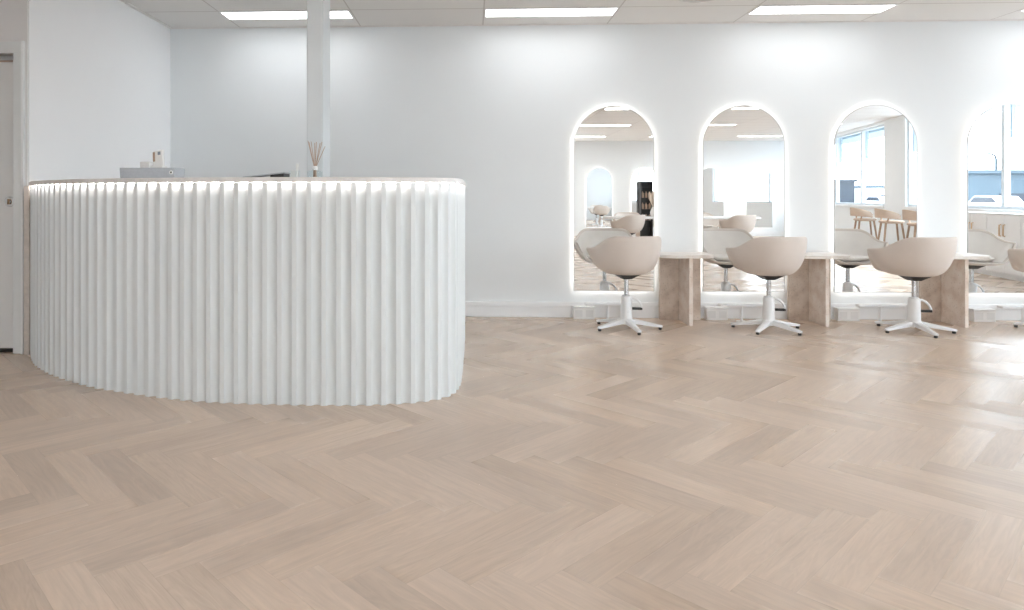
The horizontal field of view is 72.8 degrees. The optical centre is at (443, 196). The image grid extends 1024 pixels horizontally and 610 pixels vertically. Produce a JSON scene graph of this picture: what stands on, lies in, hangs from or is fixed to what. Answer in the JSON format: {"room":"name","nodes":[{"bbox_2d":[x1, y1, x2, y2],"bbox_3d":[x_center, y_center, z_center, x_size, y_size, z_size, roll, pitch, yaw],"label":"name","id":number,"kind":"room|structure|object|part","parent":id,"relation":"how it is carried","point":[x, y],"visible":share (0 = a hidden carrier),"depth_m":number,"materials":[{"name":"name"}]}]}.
{"room":"salon","nodes":[
{"label":"salon","id":0,"kind":"room"},
{"bbox_2d":[0,55,12,59],"bbox_3d":[-4.070,-0.250,5.279,1.840,2.800,0.080,0,0,2],"label":"wall","id":1,"kind":"structure","parent":0,"point":[2,57],"depth_m":5.21,"materials":[{"name":"white paint"}]},
{"bbox_2d":[0,0,27,185],"bbox_3d":[-4.029,-0.250,5.177,1.930,2.800,0.120,0,0,2],"label":"wall","id":2,"kind":"structure","parent":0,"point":[13,13],"depth_m":5.08,"materials":[{"name":"white paint"}]},
{"bbox_2d":[0,60,12,351],"bbox_3d":[-3.588,0.068,5.135,0.851,2.160,0.068,0,0,2],"label":"door","id":3,"kind":"structure","parent":2,"relation":"attached to","point":[6,66],"depth_m":5.12,"materials":[{"name":"grey paint"}]},
{"bbox_2d":[0,41,24,353],"bbox_3d":[-3.603,0.003,5.115,1.045,2.295,0.090,0,0,2],"label":"door frame","id":4,"kind":"structure","parent":2,"relation":"attached to","point":[6,48],"depth_m":5.06,"materials":[{"name":"grey paint"}]},
{"bbox_2d":[28,0,169,185],"bbox_3d":[-2.913,-0.250,5.918,0.400,2.800,1.690,0,0,2],"label":"wall","id":5,"kind":"structure","parent":0,"point":[99,70],"depth_m":5.53,"materials":[{"name":"white paint"}]},
{"bbox_2d":[125,3,172,28],"bbox_3d":[-2.679,-1.646,6.300,0.036,0.006,0.872,0,0,2],"label":"trim","id":6,"kind":"structure","parent":5,"relation":"attached to","point":[128,4],"depth_m":6.25,"materials":[{"name":"paint"}]},
{"bbox_2d":[0,317,1023,609],"bbox_3d":[2.330,1.150,-0.425,15.090,0.001,14.140,0,0,2],"label":"floor","id":7,"kind":"structure","parent":0,"point":[571,464],"depth_m":2.81,"materials":[{"name":"brown wood"}]},
{"bbox_2d":[24,168,465,405],"bbox_3d":[-1.464,0.488,4.743,3.214,1.324,1.841,0,0,2],"label":"reception desk","id":8,"kind":"object","parent":7,"relation":"on","point":[294,291],"depth_m":3.87,"materials":[{"name":"white paint"}]},
{"bbox_3d":[-3.042,0.534,5.050,0.037,1.231,0.045,0,0,2],"label":"panel","id":9,"kind":"part","parent":8,"relation":"part of","materials":[{"name":"white wood"}]},
{"bbox_2d":[140,162,153,167],"bbox_3d":[-1.804,-0.195,4.197,0.060,0.039,0.070,0,0,3],"label":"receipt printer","id":10,"kind":"object","parent":8,"relation":"on","point":[142,164],"visible":0.83,"depth_m":4.16,"materials":[{"name":"white plastic"}]},
{"bbox_3d":[-1.767,-0.142,4.181,0.341,0.064,0.148,0,0,3],"label":"cash drawer","id":11,"kind":"part","parent":8,"relation":"part of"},
{"bbox_2d":[151,150,166,167],"bbox_3d":[-1.736,-0.231,4.199,0.084,0.115,0.060,0,0,8],"label":"card terminal","id":12,"kind":"object","parent":8,"relation":"on","point":[158,156],"visible":0.9,"depth_m":4.20,"materials":[{"name":"white plastic"}]},
{"bbox_2d":[244,172,290,176],"bbox_3d":[-1.037,-0.127,4.045,0.245,0.033,0.140,0,0,2],"label":"tablet","id":13,"kind":"object","parent":8,"relation":"on","point":[282,174],"visible":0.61,"depth_m":3.98,"materials":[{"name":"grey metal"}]},
{"bbox_2d":[291,164,298,176],"bbox_3d":[-0.868,-0.152,4.028,0.068,0.083,0.050,0,0,2],"label":"card holder","id":14,"kind":"object","parent":8,"relation":"on","point":[297,165],"visible":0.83,"depth_m":4.03,"materials":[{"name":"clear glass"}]},
{"bbox_2d":[308,142,324,176],"bbox_3d":[-0.754,-0.220,4.034,0.091,0.218,0.091,0,0,-43],"label":"reed diffuser","id":15,"kind":"object","parent":8,"relation":"on","point":[314,168],"visible":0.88,"depth_m":4.03,"materials":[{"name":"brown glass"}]},
{"bbox_2d":[307,0,329,176],"bbox_3d":[-0.889,-0.249,4.900,0.140,2.799,0.264,0,0,2],"label":"support post","id":16,"kind":"object","parent":7,"relation":"on","point":[318,11],"visible":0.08,"depth_m":4.78,"materials":[{"name":"white paint"}]},
{"bbox_2d":[585,302,620,318],"bbox_3d":[1.523,1.067,6.419,0.416,0.166,0.090,0,0,2],"label":"footrest","id":17,"kind":"object","parent":7,"relation":"on","point":[607,304],"visible":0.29,"depth_m":6.39,"materials":[{"name":"white metal"}]},
{"bbox_3d":[1.523,1.075,6.419,0.026,0.134,0.025,0,0,2],"label":"post","id":18,"kind":"part","parent":17,"relation":"part of","materials":[{"name":"white metal"}]},
{"bbox_2d":[586,236,662,334],"bbox_3d":[1.596,0.740,6.037,0.645,0.820,0.603,0,0,-8],"label":"salon chair","id":19,"kind":"object","parent":7,"relation":"on","point":[627,258],"visible":1,"depth_m":5.85,"materials":[{"name":"beige leather"}]},
{"bbox_3d":[1.481,1.094,6.165,0.056,0.072,0.270,0,0,-43],"label":"leg","id":20,"kind":"part","parent":19,"relation":"part of","materials":[{"name":"white metal"}]},
{"bbox_3d":[1.441,1.094,5.969,0.270,0.072,0.056,0,0,-25],"label":"leg","id":21,"kind":"part","parent":19,"relation":"part of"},
{"bbox_3d":[1.618,1.094,5.872,0.056,0.072,0.271,0,0,-8],"label":"leg","id":22,"kind":"part","parent":19,"relation":"part of","materials":[{"name":"white metal"}]},
{"bbox_3d":[1.681,0.922,6.025,0.112,0.104,0.024,0,0,10],"label":"pump lever","id":23,"kind":"part","parent":19,"relation":"part of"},
{"bbox_3d":[1.762,1.094,6.007,0.270,0.072,0.056,0,0,11],"label":"leg","id":24,"kind":"part","parent":19,"relation":"part of","materials":[{"name":"white metal"}]},
{"bbox_2d":[659,252,713,325],"bbox_3d":[2.192,0.833,6.309,0.484,0.634,0.390,0,0,2],"label":"stone table","id":25,"kind":"object","parent":7,"relation":"on","point":[679,272],"visible":0.9,"depth_m":6.46,"materials":[{"name":"stone"}]},
{"bbox_3d":[2.214,0.848,6.486,0.380,0.604,0.035,0,0,2],"label":"panel","id":26,"kind":"part","parent":25,"relation":"part of","materials":[{"name":"stone"}]},
{"bbox_3d":[2.212,0.848,6.313,0.032,0.604,0.310,0,0,2],"label":"panel","id":27,"kind":"part","parent":25,"relation":"part of","materials":[{"name":"beige stone"}]},
{"bbox_2d":[718,303,762,321],"bbox_3d":[2.745,1.067,6.369,0.416,0.166,0.090,0,0,2],"label":"footrest","id":28,"kind":"object","parent":7,"relation":"on","point":[741,305],"visible":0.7,"depth_m":6.34,"materials":[{"name":"white metal"}]},
{"bbox_3d":[2.745,1.075,6.369,0.026,0.134,0.025,0,0,2],"label":"post","id":29,"kind":"part","parent":28,"relation":"part of","materials":[{"name":"white metal"}]},
{"bbox_2d":[725,237,806,335],"bbox_3d":[2.814,0.740,5.985,0.645,0.820,0.594,0,0,-5],"label":"salon chair","id":30,"kind":"object","parent":7,"relation":"on","point":[767,258],"visible":1,"depth_m":5.79,"materials":[{"name":"beige leather"}]},
{"bbox_3d":[2.659,1.094,6.051,0.270,0.072,0.056,0,0,24],"label":"leg","id":31,"kind":"part","parent":30,"relation":"part of","materials":[{"name":"white metal"}]},
{"bbox_3d":[2.700,1.094,5.855,0.056,0.072,0.270,0,0,42],"label":"leg","id":32,"kind":"part","parent":30,"relation":"part of","materials":[{"name":"white metal"}]},
{"bbox_3d":[2.899,0.922,5.965,0.112,0.104,0.024,0,0,10],"label":"pump lever","id":33,"kind":"part","parent":30,"relation":"part of","materials":[{"name":"white metal"}]},
{"bbox_3d":[2.899,1.094,5.833,0.056,0.072,0.270,0,0,-30],"label":"leg","id":34,"kind":"part","parent":30,"relation":"part of","materials":[{"name":"white metal"}]},
{"bbox_3d":[2.981,1.094,6.015,0.270,0.072,0.056,0,0,-12],"label":"leg","id":35,"kind":"part","parent":30,"relation":"part of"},
{"bbox_2d":[787,252,849,326],"bbox_3d":[3.382,0.833,6.261,0.484,0.634,0.390,0,0,2],"label":"stone table","id":36,"kind":"object","parent":7,"relation":"on","point":[809,287],"visible":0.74,"depth_m":6.37,"materials":[{"name":"stone"}]},
{"bbox_3d":[3.404,0.848,6.438,0.380,0.604,0.035,0,0,2],"label":"panel","id":37,"kind":"part","parent":36,"relation":"part of","materials":[{"name":"stone"}]},
{"bbox_3d":[3.402,0.848,6.265,0.032,0.604,0.310,0,0,2],"label":"panel","id":38,"kind":"part","parent":36,"relation":"part of","materials":[{"name":"beige stone"}]},
{"bbox_2d":[855,304,904,322],"bbox_3d":[3.994,1.067,6.319,0.416,0.166,0.090,0,0,2],"label":"footrest","id":39,"kind":"object","parent":7,"relation":"on","point":[879,306],"visible":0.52,"depth_m":6.29,"materials":[{"name":"white metal"}]},
{"bbox_3d":[3.994,1.075,6.319,0.026,0.134,0.025,0,0,2],"label":"post","id":40,"kind":"part","parent":39,"relation":"part of","materials":[{"name":"white metal"}]},
{"bbox_2d":[867,237,957,337],"bbox_3d":[4.028,0.740,5.909,0.645,0.820,0.602,0,0,-5],"label":"salon chair","id":41,"kind":"object","parent":7,"relation":"on","point":[914,259],"visible":1,"depth_m":5.75,"materials":[{"name":"beige leather"}]},
{"bbox_3d":[3.936,1.094,6.055,0.056,0.072,0.270,0,0,-33],"label":"leg","id":42,"kind":"part","parent":41,"relation":"part of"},
{"bbox_3d":[3.863,1.094,5.869,0.270,0.072,0.056,0,0,-15],"label":"leg","id":43,"kind":"part","parent":41,"relation":"part of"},
{"bbox_3d":[4.112,0.922,5.896,0.112,0.104,0.024,0,0,10],"label":"pump lever","id":44,"kind":"part","parent":41,"relation":"part of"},
{"bbox_3d":[4.018,1.094,5.742,0.056,0.072,0.270,0,0,3],"label":"leg","id":45,"kind":"part","parent":41,"relation":"part of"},
{"bbox_3d":[4.186,1.094,5.850,0.270,0.072,0.056,0,0,21],"label":"leg","id":46,"kind":"part","parent":41,"relation":"part of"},
{"bbox_2d":[919,253,989,327],"bbox_3d":[4.580,0.833,6.213,0.484,0.634,0.390,0,0,2],"label":"stone table","id":47,"kind":"object","parent":7,"relation":"on","point":[947,293],"visible":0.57,"depth_m":6.23,"materials":[{"name":"stone"}]},
{"bbox_3d":[4.602,0.848,6.389,0.380,0.604,0.035,0,0,2],"label":"panel","id":48,"kind":"part","parent":47,"relation":"part of","materials":[{"name":"stone"}]},
{"bbox_3d":[4.600,0.848,6.217,0.032,0.604,0.310,0,0,2],"label":"panel","id":49,"kind":"part","parent":47,"relation":"part of","materials":[{"name":"beige stone"}]},
{"bbox_2d":[997,305,1023,321],"bbox_3d":[5.258,1.067,6.267,0.416,0.166,0.090,0,0,2],"label":"footrest","id":50,"kind":"object","parent":7,"relation":"on","point":[999,306],"visible":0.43,"depth_m":6.26,"materials":[{"name":"white metal"}]},
{"bbox_3d":[5.258,1.075,6.267,0.026,0.134,0.025,0,0,2],"label":"post","id":51,"kind":"part","parent":50,"relation":"part of","materials":[{"name":"white metal"}]},
{"bbox_2d":[1008,248,1023,327],"bbox_3d":[5.232,0.740,5.870,0.645,0.820,0.603,0,0,-6],"label":"salon chair","id":52,"kind":"object","parent":7,"relation":"on","point":[1016,256],"visible":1,"depth_m":5.97,"materials":[{"name":"beige leather"}]},
{"bbox_3d":[5.123,1.094,6.004,0.056,0.072,0.270,0,0,-40],"label":"leg","id":53,"kind":"part","parent":52,"relation":"part of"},
{"bbox_2d":[120,0,1023,27],"bbox_3d":[2.353,-1.700,-0.476,15.340,0.100,14.240,0,0,2],"label":"ceiling","id":54,"kind":"structure","parent":0,"point":[174,13],"depth_m":6.07,"materials":[{"name":"paint"}]},
{"bbox_2d":[219,10,353,19],"bbox_3d":[-1.416,-1.647,6.249,1.165,0.006,0.270,0,0,2],"label":"recessed light","id":55,"kind":"object","parent":54,"relation":"in","point":[334,14],"visible":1,"depth_m":6.25,"materials":[{"name":"white plastic"}]},
{"bbox_2d":[484,7,618,16],"bbox_3d":[0.945,-1.647,6.154,1.165,0.006,0.270,0,0,2],"label":"recessed light","id":56,"kind":"object","parent":54,"relation":"in","point":[590,11],"visible":1,"depth_m":6.15,"materials":[{"name":"white plastic"}]},
{"bbox_2d":[679,0,712,2],"bbox_3d":[2.100,-1.641,5.630,0.380,0.018,0.380,0,0,2],"label":"ceiling vent","id":57,"kind":"object","parent":54,"relation":"in","point":[688,1],"visible":1,"depth_m":5.77,"materials":[{"name":"metal"}]},
{"bbox_2d":[747,4,897,14],"bbox_3d":[3.306,-1.647,6.058,1.165,0.006,0.270,0,0,2],"label":"recessed light","id":58,"kind":"object","parent":54,"relation":"in","point":[862,8],"visible":1,"depth_m":6.06,"materials":[{"name":"white plastic"}]},
{"bbox_2d":[170,21,1023,304],"bbox_3d":[2.430,-0.250,6.597,10.322,2.800,0.100,0,0,2],"label":"wall","id":59,"kind":"structure","parent":0,"point":[499,110],"depth_m":6.60,"materials":[{"name":"white paint"}]},
{"bbox_2d":[572,306,594,318],"bbox_3d":[1.320,1.092,6.529,0.204,0.116,0.080,0,0,2],"label":"outlet box","id":60,"kind":"object","parent":59,"relation":"attached to","point":[579,312],"visible":0.98,"depth_m":6.49,"materials":[{"name":"white plastic"}]},
{"bbox_2d":[575,310,581,316],"bbox_3d":[1.269,1.097,6.495,0.068,0.065,0.002,0,0,2],"label":"socket","id":61,"kind":"object","parent":60,"relation":"attached to","point":[578,313],"depth_m":6.49,"materials":[{"name":"white plastic"}]},
{"bbox_2d":[586,310,592,316],"bbox_3d":[1.369,1.097,6.491,0.068,0.065,0.002,0,0,2],"label":"socket","id":62,"kind":"object","parent":60,"relation":"attached to","point":[589,313],"depth_m":6.49,"materials":[{"name":"white plastic"}]},
{"bbox_2d":[173,19,1023,28],"bbox_3d":[2.403,-1.646,6.539,10.172,0.006,0.018,0,0,2],"label":"trim","id":63,"kind":"structure","parent":59,"relation":"attached to","point":[1016,19],"depth_m":6.57,"materials":[{"name":"paint"}]},
{"bbox_2d":[573,106,653,290],"bbox_3d":[1.610,0.015,6.556,0.758,1.754,0.048,0,0,2],"label":"arched mirror","id":64,"kind":"object","parent":59,"relation":"attached to","point":[613,147],"visible":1,"depth_m":6.54,"materials":[{"name":"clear mirror"}]},
{"bbox_2d":[704,306,728,319],"bbox_3d":[2.554,1.092,6.479,0.204,0.116,0.080,0,0,2],"label":"outlet box","id":65,"kind":"object","parent":59,"relation":"attached to","point":[710,312],"visible":0.97,"depth_m":6.45,"materials":[{"name":"white plastic"}]},
{"bbox_2d":[708,311,715,317],"bbox_3d":[2.503,1.097,6.445,0.068,0.065,0.002,0,0,2],"label":"socket","id":66,"kind":"object","parent":65,"relation":"attached to","point":[711,314],"depth_m":6.44,"materials":[{"name":"white plastic"}]},
{"bbox_2d":[719,311,726,317],"bbox_3d":[2.603,1.097,6.441,0.068,0.065,0.002,0,0,2],"label":"socket","id":67,"kind":"object","parent":65,"relation":"attached to","point":[722,314],"depth_m":6.44,"materials":[{"name":"white plastic"}]},
{"bbox_2d":[465,301,1020,320],"bbox_3d":[2.403,1.076,6.537,10.172,0.148,0.022,0,0,2],"label":"baseboard","id":68,"kind":"structure","parent":59,"relation":"attached to","point":[472,308],"depth_m":6.56,"materials":[{"name":"white paint"}]},
{"bbox_2d":[702,105,784,291],"bbox_3d":[2.817,0.015,6.506,0.758,1.754,0.048,0,0,2],"label":"arched mirror","id":69,"kind":"object","parent":59,"relation":"attached to","point":[743,146],"visible":1,"depth_m":6.49,"materials":[{"name":"mirror"}]},
{"bbox_2d":[834,307,859,320],"bbox_3d":[3.755,1.092,6.431,0.204,0.116,0.080,0,0,2],"label":"outlet box","id":70,"kind":"object","parent":59,"relation":"attached to","point":[840,313],"visible":1,"depth_m":6.40,"materials":[{"name":"white plastic"}]},
{"bbox_2d":[840,312,846,318],"bbox_3d":[3.704,1.097,6.396,0.068,0.065,0.002,0,0,2],"label":"socket","id":71,"kind":"object","parent":70,"relation":"attached to","point":[843,315],"depth_m":6.40,"materials":[{"name":"white plastic"}]},
{"bbox_2d":[851,312,857,318],"bbox_3d":[3.804,1.097,6.393,0.068,0.065,0.002,0,0,2],"label":"socket","id":72,"kind":"object","parent":70,"relation":"attached to","point":[854,315],"depth_m":6.39,"materials":[{"name":"white plastic"}]},
{"bbox_2d":[833,105,917,292],"bbox_3d":[4.027,0.015,6.457,0.758,1.754,0.048,0,0,2],"label":"arched mirror","id":73,"kind":"object","parent":59,"relation":"attached to","point":[875,147],"visible":0.99,"depth_m":6.44,"materials":[{"name":"mirror"}]},
{"bbox_2d":[969,308,996,321],"bbox_3d":[4.977,1.092,6.381,0.204,0.116,0.080,0,0,2],"label":"outlet box","id":74,"kind":"object","parent":59,"relation":"attached to","point":[975,314],"visible":0.87,"depth_m":6.35,"materials":[{"name":"white plastic"}]},
{"bbox_2d":[976,313,982,319],"bbox_3d":[4.926,1.097,6.347,0.068,0.065,0.002,0,0,2],"label":"socket","id":75,"kind":"object","parent":74,"relation":"attached to","point":[979,316],"depth_m":6.35,"materials":[{"name":"white plastic"}]},
{"bbox_2d":[987,313,994,319],"bbox_3d":[5.026,1.097,6.343,0.068,0.065,0.002,0,0,2],"label":"socket","id":76,"kind":"object","parent":74,"relation":"attached to","point":[990,316],"depth_m":6.34,"materials":[{"name":"white plastic"}]},
{"bbox_2d":[966,104,1023,292],"bbox_3d":[5.236,0.015,6.409,0.758,1.754,0.048,0,0,2],"label":"arched mirror","id":77,"kind":"object","parent":59,"relation":"attached to","point":[995,139],"visible":0.98,"depth_m":6.39,"materials":[{"name":"mirror"}]}
]}

